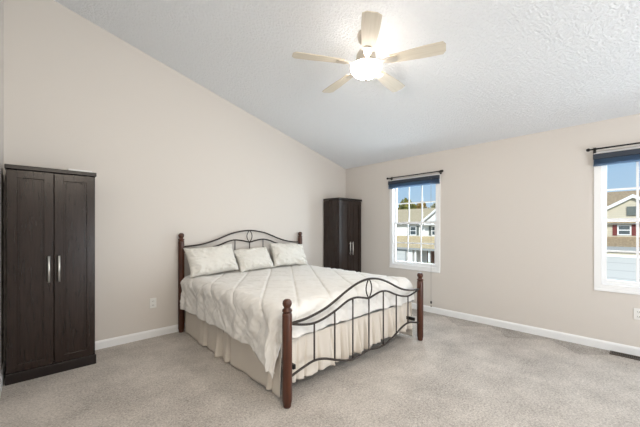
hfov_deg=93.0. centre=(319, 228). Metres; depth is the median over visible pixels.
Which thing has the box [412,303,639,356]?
baseboard
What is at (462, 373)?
floor
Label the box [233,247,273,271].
pillow
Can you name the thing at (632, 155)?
window shade
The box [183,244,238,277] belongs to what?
pillow
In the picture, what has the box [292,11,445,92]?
ceiling fan
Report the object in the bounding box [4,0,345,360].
wall
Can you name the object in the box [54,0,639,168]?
ceiling
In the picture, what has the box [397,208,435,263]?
house
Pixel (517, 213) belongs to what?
wall
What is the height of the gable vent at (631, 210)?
0.600 m
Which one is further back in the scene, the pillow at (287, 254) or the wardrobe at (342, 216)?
the wardrobe at (342, 216)
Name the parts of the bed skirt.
panel, foot panel, panel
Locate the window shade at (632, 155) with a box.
[593,148,639,166]
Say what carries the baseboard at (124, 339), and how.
attached to the wall at (170, 156)
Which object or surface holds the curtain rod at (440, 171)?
attached to the wall at (517, 213)
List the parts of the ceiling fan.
blade, blade, lamp shade, blade, blade, blade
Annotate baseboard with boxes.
[0,360,5,395]
[95,323,184,349]
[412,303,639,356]
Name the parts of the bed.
post, arch rail, arch rail, post, arch rail, arch rail, rail, post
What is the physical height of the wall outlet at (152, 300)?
0.116 m
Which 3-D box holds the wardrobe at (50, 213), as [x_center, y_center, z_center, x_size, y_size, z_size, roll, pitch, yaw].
[-2.478,0.382,2.822,0.610,1.815,0.422,0,0,-43]
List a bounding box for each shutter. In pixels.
[613,225,616,235]
[632,225,635,235]
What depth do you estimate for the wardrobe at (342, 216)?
5.36 m
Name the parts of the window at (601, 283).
sash, sill, sash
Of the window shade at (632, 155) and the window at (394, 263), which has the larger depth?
the window at (394, 263)
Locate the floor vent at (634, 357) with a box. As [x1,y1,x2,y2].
[609,350,639,360]
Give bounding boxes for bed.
[178,230,422,408]
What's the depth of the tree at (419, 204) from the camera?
58.26 m
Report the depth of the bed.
2.78 m
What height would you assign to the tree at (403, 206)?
9.212 m
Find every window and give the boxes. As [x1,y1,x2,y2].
[389,174,439,272]
[594,146,639,294]
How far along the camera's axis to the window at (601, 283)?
3.25 m
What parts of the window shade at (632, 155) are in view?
rail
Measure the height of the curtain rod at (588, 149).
0.060 m
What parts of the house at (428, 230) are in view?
garage door, pane, gable trim, door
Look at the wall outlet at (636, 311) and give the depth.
3.06 m
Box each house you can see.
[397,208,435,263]
[607,190,639,281]
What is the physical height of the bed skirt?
0.430 m
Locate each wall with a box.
[0,0,3,373]
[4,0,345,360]
[346,114,639,347]
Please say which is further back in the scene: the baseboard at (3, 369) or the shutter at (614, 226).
the shutter at (614, 226)
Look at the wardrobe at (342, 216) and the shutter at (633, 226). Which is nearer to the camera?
the wardrobe at (342, 216)
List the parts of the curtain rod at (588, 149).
rod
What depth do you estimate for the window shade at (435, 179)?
4.80 m
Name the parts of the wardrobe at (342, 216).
door, door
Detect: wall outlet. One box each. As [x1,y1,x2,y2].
[150,298,155,307]
[633,308,639,319]
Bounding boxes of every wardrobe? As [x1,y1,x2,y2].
[4,164,96,385]
[323,197,361,271]
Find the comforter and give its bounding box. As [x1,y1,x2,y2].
[180,265,414,378]
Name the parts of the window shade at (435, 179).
rail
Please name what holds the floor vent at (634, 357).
in the floor
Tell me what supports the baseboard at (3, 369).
attached to the wall at (1, 1)
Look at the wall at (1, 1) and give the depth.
2.58 m
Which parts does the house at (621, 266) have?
garage door, gable trim, pane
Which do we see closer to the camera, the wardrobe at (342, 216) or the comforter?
the comforter
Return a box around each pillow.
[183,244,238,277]
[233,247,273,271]
[269,243,307,266]
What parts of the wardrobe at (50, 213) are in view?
door, handle, handle, door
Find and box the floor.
[0,309,639,426]
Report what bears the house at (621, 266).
on the ground
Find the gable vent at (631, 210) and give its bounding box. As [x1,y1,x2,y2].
[627,206,635,214]
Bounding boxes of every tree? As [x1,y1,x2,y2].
[398,198,416,209]
[417,201,426,208]
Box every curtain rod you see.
[386,170,442,179]
[586,142,639,153]
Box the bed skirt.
[185,302,412,396]
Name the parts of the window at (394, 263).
sill, sash, sash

